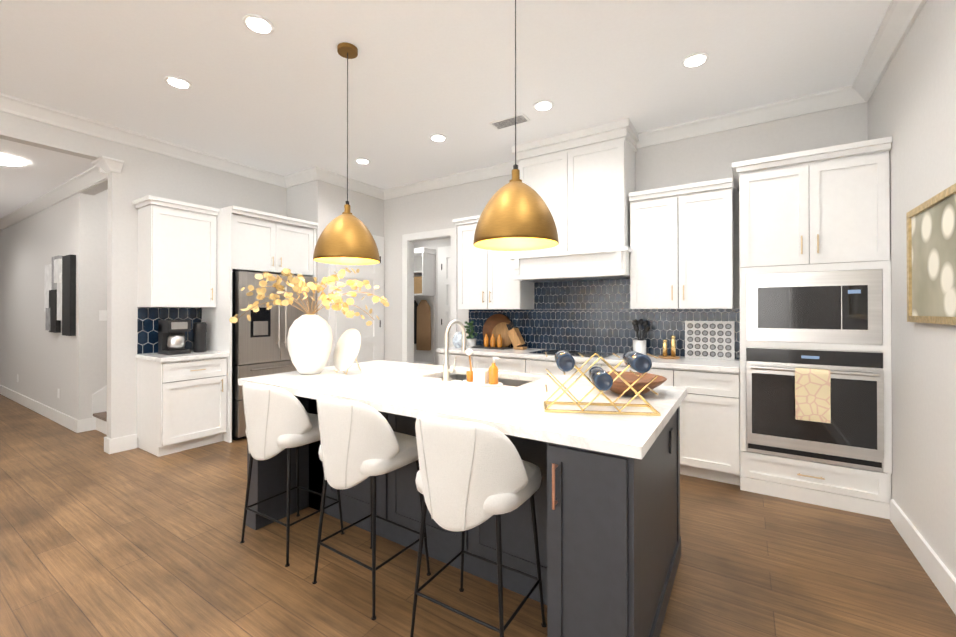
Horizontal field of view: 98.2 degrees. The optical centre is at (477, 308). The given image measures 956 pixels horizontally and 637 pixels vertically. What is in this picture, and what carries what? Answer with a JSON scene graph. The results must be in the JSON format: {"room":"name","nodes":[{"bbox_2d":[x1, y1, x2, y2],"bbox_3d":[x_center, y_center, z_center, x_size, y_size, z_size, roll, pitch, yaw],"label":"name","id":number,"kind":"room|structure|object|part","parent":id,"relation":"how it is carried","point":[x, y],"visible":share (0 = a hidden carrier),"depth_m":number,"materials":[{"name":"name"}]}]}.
{"room":"kitchen","nodes":[
{"label":"kitchen","id":0,"kind":"room"},
{"bbox_2d":[0,0,891,218],"bbox_3d":[-4.284,-1.619,3.952,13.320,0.400,9.320,0,0,33],"label":"ceiling","id":1,"kind":"structure","parent":0,"point":[420,72],"depth_m":3.00,"materials":[{"name":"paint"}]},
{"bbox_2d":[0,154,22,165],"bbox_3d":[-4.491,-1.403,3.870,0.318,0.028,0.318,0,0,27],"label":"recessed light","id":2,"kind":"object","parent":1,"relation":"in","point":[6,160],"depth_m":3.90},
{"bbox_2d":[164,76,191,88],"bbox_3d":[-2.272,-1.714,3.141,0.169,0.014,0.169,0,0,27],"label":"recessed light","id":3,"kind":"object","parent":1,"relation":"in","point":[175,81],"depth_m":3.12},
{"bbox_2d":[243,14,274,34],"bbox_3d":[-1.326,-1.717,2.506,0.169,0.014,0.169,0,0,9],"label":"recessed light","id":4,"kind":"object","parent":1,"relation":"in","point":[258,24],"depth_m":2.49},
{"bbox_2d":[313,42,379,264],"bbox_3d":[-0.863,-1.019,2.739,0.420,1.408,0.420,0,0,33],"label":"pendant light","id":5,"kind":"object","parent":1,"relation":"hanging from","point":[346,237],"visible":1,"depth_m":2.62,"materials":[{"name":"gold metal"}]},
{"bbox_3d":[-0.863,-0.470,2.736,0.420,0.310,0.420,0,0,33],"label":"lamp shade","id":6,"kind":"part","parent":5,"relation":"part of","materials":[{"name":"gold metal"}]},
{"bbox_3d":[-0.863,-1.079,2.739,0.130,1.288,0.130,0,0,33],"label":"cord","id":7,"kind":"part","parent":5,"relation":"part of","materials":[{"name":"gold metal"}]},
{"bbox_2d":[355,158,369,163],"bbox_3d":[-1.330,-1.706,4.782,0.169,0.014,0.169,0,0,27],"label":"recessed light","id":8,"kind":"object","parent":1,"relation":"in","point":[359,160],"depth_m":4.77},
{"bbox_2d":[430,134,446,141],"bbox_3d":[-0.397,-1.709,4.144,0.169,0.014,0.169,0,0,9],"label":"recessed light","id":9,"kind":"object","parent":1,"relation":"in","point":[435,137],"depth_m":4.12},
{"bbox_2d":[490,113,529,129],"bbox_3d":[0.290,-1.711,3.790,0.340,0.014,0.150,0,0,33],"label":"ceiling vent","id":10,"kind":"object","parent":1,"relation":"in","point":[507,122],"visible":0.98,"depth_m":3.77,"materials":[{"name":"white metal"}]},
{"bbox_2d":[473,0,558,250],"bbox_3d":[0.187,-1.022,2.061,0.420,1.408,0.420,0,0,33],"label":"pendant light","id":11,"kind":"object","parent":1,"relation":"hanging from","point":[516,215],"visible":1,"depth_m":1.93,"materials":[{"name":"gold metal"}]},
{"bbox_3d":[0.187,-1.082,2.061,0.130,1.288,0.130,0,0,33],"label":"cord","id":12,"kind":"part","parent":11,"relation":"part of","materials":[{"name":"gold metal"}]},
{"bbox_3d":[0.187,-0.473,2.058,0.420,0.310,0.420,0,0,33],"label":"lamp shade","id":13,"kind":"part","parent":11,"relation":"part of","materials":[{"name":"gold metal"}]},
{"bbox_2d":[533,100,553,110],"bbox_3d":[0.552,-1.712,3.495,0.169,0.014,0.169,0,0,-6],"label":"recessed light","id":14,"kind":"object","parent":1,"relation":"in","point":[543,105],"depth_m":3.47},
{"bbox_2d":[681,52,708,67],"bbox_3d":[1.499,-1.715,2.860,0.169,0.014,0.169,0,0,9],"label":"recessed light","id":15,"kind":"object","parent":1,"relation":"in","point":[696,59],"depth_m":2.85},
{"bbox_2d":[0,394,955,636],"bbox_3d":[-4.277,1.432,4.039,13.420,0.100,9.700,0,0,33],"label":"floor","id":16,"kind":"structure","parent":0,"point":[96,540],"depth_m":2.20,"materials":[{"name":"brown wood"}]},
{"bbox_2d":[92,385,106,434],"bbox_3d":[-3.045,-0.024,5.889,1.064,2.830,3.412,0,0,33],"label":"stairs","id":17,"kind":"structure","parent":16,"relation":"on","point":[99,410],"depth_m":4.75,"materials":[{"name":"white wood"}]},
{"bbox_2d":[137,355,231,456],"bbox_3d":[-2.997,0.938,4.214,0.577,0.889,0.578,0,0,33],"label":"base cabinet","id":18,"kind":"object","parent":16,"relation":"on","point":[181,406],"depth_m":4.02,"materials":[{"name":"wood"}]},
{"bbox_2d":[136,351,227,362],"bbox_3d":[-2.993,0.473,4.205,0.597,0.040,0.594,0,0,33],"label":"countertop","id":19,"kind":"structure","parent":18,"relation":"on","point":[155,357],"depth_m":4.02,"materials":[{"name":"white stone"}]},
{"bbox_2d":[158,320,206,354],"bbox_3d":[-3.022,0.282,4.270,0.225,0.340,0.380,0,0,33],"label":"coffee maker","id":20,"kind":"object","parent":19,"relation":"on","point":[171,337],"visible":1,"depth_m":4.15,"materials":[{"name":"black plastic"}]},
{"bbox_2d":[232,271,315,439],"bbox_3d":[-2.477,0.498,4.834,0.706,1.775,0.910,0,0,33],"label":"fridge","id":21,"kind":"object","parent":16,"relation":"on","point":[259,344],"visible":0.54,"depth_m":4.46,"materials":[{"name":"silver metal"}]},
{"bbox_3d":[-2.207,0.375,4.659,0.061,1.281,0.710,0,0,33],"label":"handle","id":22,"kind":"part","parent":21,"relation":"part of","materials":[{"name":"metal"}]},
{"bbox_2d":[240,382,344,566],"bbox_3d":[-1.123,0.894,2.464,0.518,0.960,0.468,0,0,31],"label":"stool","id":23,"kind":"object","parent":16,"relation":"on","point":[278,420],"visible":0.96,"depth_m":2.26,"materials":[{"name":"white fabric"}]},
{"bbox_3d":[-1.108,0.719,2.489,0.470,0.104,0.410,0,0,31],"label":"seat","id":24,"kind":"part","parent":23,"relation":"part of","materials":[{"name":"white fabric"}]},
{"bbox_2d":[312,395,430,619],"bbox_3d":[-0.552,0.892,2.087,0.518,0.960,0.468,0,0,34],"label":"stool","id":25,"kind":"object","parent":16,"relation":"on","point":[360,442],"visible":1,"depth_m":1.88,"materials":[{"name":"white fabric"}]},
{"bbox_3d":[-0.536,0.717,2.112,0.470,0.104,0.410,0,0,34],"label":"seat","id":26,"kind":"part","parent":25,"relation":"part of","materials":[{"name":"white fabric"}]},
{"bbox_2d":[414,248,435,364],"bbox_3d":[-1.066,0.197,7.053,0.610,2.400,0.357,0,0,33],"label":"hall tree","id":27,"kind":"object","parent":16,"relation":"on","point":[424,305],"visible":0.62,"depth_m":6.99,"materials":[{"name":"white wood"}]},
{"bbox_2d":[439,353,475,368],"bbox_3d":[-0.065,0.941,4.848,0.521,0.889,0.607,0,0,33],"label":"base cabinet","id":28,"kind":"object","parent":16,"relation":"on","point":[462,360],"depth_m":4.59,"materials":[{"name":"wood"}]},
{"bbox_2d":[238,384,682,636],"bbox_3d":[-0.186,0.929,2.468,2.384,0.889,1.204,0,0,33],"label":"kitchen island","id":29,"kind":"object","parent":16,"relation":"on","point":[607,500],"depth_m":1.76,"materials":[{"name":"wood"}]},
{"bbox_2d":[238,360,685,459],"bbox_3d":[-0.177,0.463,2.485,2.440,0.040,1.210,0,0,33],"label":"island countertop","id":30,"kind":"structure","parent":29,"relation":"on","point":[517,405],"depth_m":2.04,"materials":[{"name":"white stone"}]},
{"bbox_2d":[287,315,332,374],"bbox_3d":[-1.159,0.242,2.864,0.296,0.405,0.296,0,0,33],"label":"vase","id":31,"kind":"object","parent":30,"relation":"on","point":[309,341],"visible":1,"depth_m":2.76,"materials":[{"name":"white ceramic"}]},
{"bbox_2d":[229,268,388,325],"bbox_3d":[-1.174,-0.105,2.871,0.966,0.443,0.724,0,0,33],"label":"flowers","id":32,"kind":"object","parent":31,"relation":"in","point":[298,282],"visible":1,"depth_m":2.85,"materials":[{"name":"yellow plant"}]},
{"bbox_2d":[333,328,360,373],"bbox_3d":[-0.898,0.290,2.884,0.298,0.306,0.187,0,0,33],"label":"plate","id":33,"kind":"object","parent":30,"relation":"on","point":[347,349],"visible":0.98,"depth_m":2.87,"materials":[{"name":"white ceramic"}]},
{"bbox_2d":[441,320,465,380],"bbox_3d":[-0.128,0.256,2.628,0.112,0.377,0.237,0,0,33],"label":"faucet","id":34,"kind":"object","parent":30,"relation":"on","point":[446,367],"depth_m":2.56,"materials":[{"name":"silver metal"}]},
{"bbox_2d":[463,349,502,386],"bbox_3d":[0.026,0.340,2.431,0.264,0.205,0.132,0,0,33],"label":"soap tray","id":35,"kind":"object","parent":30,"relation":"on","point":[484,377],"visible":1,"depth_m":2.40,"materials":[{"name":"white ceramic"}]},
{"bbox_2d":[440,374,529,386],"bbox_3d":[0.028,0.586,2.727,0.744,0.199,0.424,0,0,33],"label":"sink","id":36,"kind":"object","parent":30,"relation":"in","point":[506,380],"depth_m":2.86,"materials":[{"name":"silver metal"}]},
{"bbox_2d":[544,349,660,415],"bbox_3d":[0.528,0.312,1.821,0.470,0.256,0.300,0,0,8],"label":"wine rack","id":37,"kind":"object","parent":30,"relation":"on","point":[600,380],"visible":1,"depth_m":1.74,"materials":[{"name":"gold metal"}]},
{"bbox_2d":[607,371,666,395],"bbox_3d":[0.790,0.397,2.176,0.370,0.088,0.370,0,0,33],"label":"bowl","id":38,"kind":"object","parent":30,"relation":"on","point":[619,386],"visible":0.62,"depth_m":2.10,"materials":[{"name":"brown wood"}]},
{"bbox_3d":[0.274,0.629,1.476,0.012,0.160,0.034,0,0,33],"label":"handle","id":39,"kind":"part","parent":29,"relation":"part of","materials":[{"name":"orange metal"}]},
{"bbox_2d":[410,414,546,636],"bbox_3d":[-0.009,0.890,1.727,0.518,0.960,0.468,0,0,32],"label":"stool","id":40,"kind":"object","parent":16,"relation":"on","point":[470,475],"visible":1,"depth_m":1.53,"materials":[{"name":"white fabric"}]},
{"bbox_3d":[0.006,0.715,1.752,0.470,0.104,0.410,0,0,32],"label":"seat","id":41,"kind":"part","parent":40,"relation":"part of","materials":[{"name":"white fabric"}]},
{"bbox_2d":[476,357,527,372],"bbox_3d":[0.346,0.940,4.583,0.701,0.889,0.607,0,0,33],"label":"base cabinet","id":42,"kind":"object","parent":16,"relation":"on","point":[510,364],"depth_m":4.27,"materials":[{"name":"wood"}]},
{"bbox_2d":[528,361,607,378],"bbox_3d":[0.955,0.938,4.189,0.872,0.889,0.607,0,0,33],"label":"base cabinet","id":43,"kind":"object","parent":16,"relation":"on","point":[534,367],"depth_m":3.98,"materials":[{"name":"wood"}]},
{"bbox_2d":[608,365,683,474],"bbox_3d":[1.547,0.936,3.807,0.659,0.889,0.607,0,0,33],"label":"base cabinet","id":44,"kind":"object","parent":16,"relation":"on","point":[675,377],"depth_m":3.40,"materials":[{"name":"wood"}]},
{"bbox_2d":[684,369,739,484],"bbox_3d":[1.940,0.935,3.553,0.521,0.889,0.607,0,0,33],"label":"base cabinet","id":45,"kind":"object","parent":16,"relation":"on","point":[710,427],"depth_m":3.27,"materials":[{"name":"wood"}]},
{"bbox_2d":[436,345,739,372],"bbox_3d":[0.924,0.472,4.200,2.928,0.040,0.627,0,0,33],"label":"countertop","id":46,"kind":"structure","parent":45,"relation":"on","point":[709,365],"depth_m":3.69,"materials":[{"name":"white stone"}]},
{"bbox_2d":[452,330,467,347],"bbox_3d":[-0.228,0.360,4.893,0.149,0.190,0.149,0,0,27],"label":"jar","id":47,"kind":"object","parent":46,"relation":"on","point":[457,340],"depth_m":4.84,"materials":[{"name":"white ceramic"}]},
{"bbox_2d":[464,321,477,345],"bbox_3d":[-0.090,0.299,5.045,0.164,0.313,0.166,0,0,-18],"label":"potted plant","id":48,"kind":"object","parent":46,"relation":"on","point":[471,342],"depth_m":5.04,"materials":[{"name":"green plant"}]},
{"bbox_2d":[471,314,511,349],"bbox_3d":[0.193,0.257,4.855,0.450,0.397,0.310,0,0,33],"label":"cutting boards","id":49,"kind":"object","parent":46,"relation":"on","point":[495,333],"visible":0.92,"depth_m":4.89,"materials":[{"name":"brown wood"}]},
{"bbox_2d":[506,322,526,349],"bbox_3d":[0.431,0.302,4.682,0.221,0.304,0.100,0,0,33],"label":"knife block","id":50,"kind":"object","parent":46,"relation":"on","point":[515,337],"visible":1,"depth_m":4.64,"materials":[{"name":"brown wood"}]},
{"bbox_2d":[532,349,611,356],"bbox_3d":[0.959,0.448,4.197,0.760,0.008,0.440,0,0,33],"label":"cooktop","id":51,"kind":"object","parent":46,"relation":"in","point":[574,353],"depth_m":4.22,"materials":[{"name":"black metal"}]},
{"bbox_2d":[632,319,649,354],"bbox_3d":[1.567,0.272,3.980,0.155,0.357,0.156,0,0,33],"label":"utensil crock","id":52,"kind":"object","parent":46,"relation":"on","point":[639,346],"visible":0.88,"depth_m":3.95,"materials":[{"name":"white ceramic"}]},
{"bbox_2d":[658,335,679,358],"bbox_3d":[1.746,0.346,3.785,0.180,0.207,0.180,0,0,33],"label":"mill","id":53,"kind":"object","parent":46,"relation":"on","point":[673,351],"visible":1,"depth_m":3.75,"materials":[{"name":"gold metal"}]},
{"bbox_2d":[685,321,734,359],"bbox_3d":[2.096,0.279,3.755,0.390,0.340,0.087,0,0,33],"label":"spice rack","id":54,"kind":"object","parent":46,"relation":"on","point":[710,339],"visible":1,"depth_m":3.73,"materials":[{"name":"white plastic"}]},
{"bbox_2d":[732,136,891,518],"bbox_3d":[2.471,0.132,3.165,0.882,2.490,0.691,0,0,33],"label":"tall cabinet","id":55,"kind":"object","parent":16,"relation":"on","point":[815,345],"visible":1,"depth_m":2.90,"materials":[{"name":"white wood"}]},
{"bbox_3d":[2.339,0.331,2.918,0.150,1.700,0.033,0,0,33],"label":"handle","id":56,"kind":"part","parent":55,"relation":"part of","materials":[{"name":"gold metal"}]},
{"bbox_2d":[746,269,883,471],"bbox_3d":[2.413,0.405,3.033,0.753,1.333,0.398,0,0,33],"label":"oven","id":57,"kind":"object","parent":55,"relation":"in","point":[815,337],"depth_m":2.89,"materials":[{"name":"silver metal"}]},
{"bbox_2d":[795,368,830,422],"bbox_3d":[2.317,0.596,2.871,0.190,0.360,0.034,0,0,33],"label":"towel","id":58,"kind":"object","parent":57,"relation":"hanging from","point":[812,386],"depth_m":2.86,"materials":[{"name":"beige fabric"}]},
{"bbox_2d":[0,0,955,577],"bbox_3d":[-4.367,-0.169,3.926,13.440,3.100,9.440,0,0,33],"label":"wall","id":59,"kind":"structure","parent":0,"point":[908,106],"depth_m":4.01,"materials":[{"name":"paint"}]},
{"bbox_2d":[44,254,75,335],"bbox_3d":[-5.076,-0.168,5.004,1.160,0.950,0.055,0,0,33],"label":"art","id":60,"kind":"object","parent":59,"relation":"attached to","point":[60,291],"visible":1,"depth_m":4.89},
{"bbox_2d":[99,310,106,320],"bbox_3d":[-4.362,0.076,4.827,0.009,0.120,0.080,0,0,33],"label":"switch plate","id":61,"kind":"object","parent":59,"relation":"attached to","point":[102,315],"depth_m":4.82,"materials":[{"name":"white plastic"}]},
{"bbox_2d":[136,199,219,306],"bbox_3d":[-3.094,-0.525,4.284,0.347,1.015,0.579,0,0,33],"label":"upper cabinet","id":62,"kind":"object","parent":59,"relation":"attached to","point":[192,255],"depth_m":4.13,"materials":[{"name":"wood"}]},
{"bbox_2d":[220,207,315,276],"bbox_3d":[-2.556,-0.721,4.887,0.597,0.615,0.975,0,0,33],"label":"upper cabinet","id":63,"kind":"object","parent":59,"relation":"attached to","point":[249,241],"depth_m":4.62,"materials":[{"name":"wood"}]},
{"bbox_2d":[335,242,380,362],"bbox_3d":[-1.601,0.210,5.631,0.088,2.336,0.760,0,0,33],"label":"pantry door","id":64,"kind":"structure","parent":59,"relation":"in","point":[370,341],"depth_m":5.71,"materials":[{"name":"white wood"}]},
{"bbox_2d":[137,279,739,359],"bbox_3d":[-0.537,0.071,3.904,5.058,0.760,2.720,0,0,33],"label":"backsplash","id":65,"kind":"structure","parent":59,"relation":"attached to","point":[593,315],"depth_m":4.36,"materials":[{"name":"tile"}]},
{"bbox_2d":[441,251,450,347],"bbox_3d":[-0.302,0.215,6.718,0.754,2.336,0.088,0,0,33],"label":"door","id":66,"kind":"structure","parent":59,"relation":"in","point":[445,289],"depth_m":6.88,"materials":[{"name":"white wood"}]},
{"bbox_2d":[0,0,955,614],"bbox_3d":[-4.367,-0.169,3.926,13.200,3.100,9.200,0,0,33],"label":"molding","id":67,"kind":"structure","parent":59,"relation":"attached to","point":[898,20],"depth_m":4.05,"materials":[{"name":"white wood"}]},
{"bbox_2d":[452,215,533,309],"bbox_3d":[0.170,-0.529,4.833,0.870,1.070,0.392,0,0,33],"label":"upper cabinet","id":68,"kind":"object","parent":59,"relation":"attached to","point":[486,281],"visible":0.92,"depth_m":4.71,"materials":[{"name":"white wood"}]},
{"bbox_2d":[510,118,638,281],"bbox_3d":[0.975,-1.009,4.229,1.190,1.413,0.537,0,0,33],"label":"range hood","id":69,"kind":"object","parent":59,"relation":"attached to","point":[581,182],"visible":0.9,"depth_m":4.00,"materials":[{"name":"white wood"}]},
{"bbox_2d":[629,177,733,308],"bbox_3d":[1.835,-0.535,3.757,0.815,1.070,0.392,0,0,33],"label":"upper cabinet","id":70,"kind":"object","parent":59,"relation":"attached to","point":[682,245],"visible":1,"depth_m":3.61,"materials":[{"name":"white wood"}]},
{"bbox_3d":[1.744,-0.140,3.614,0.100,0.130,0.033,0,0,33],"label":"handle","id":71,"kind":"part","parent":70,"relation":"part of","materials":[{"name":"gold metal"}]},
{"bbox_2d":[906,183,955,324],"bbox_3d":[2.249,-0.238,2.034,0.028,0.620,0.760,0,0,33],"label":"picture frame","id":72,"kind":"object","parent":59,"relation":"attached to","point":[931,256],"visible":1,"depth_m":2.06,"materials":[{"name":"gold metal"}]}
]}

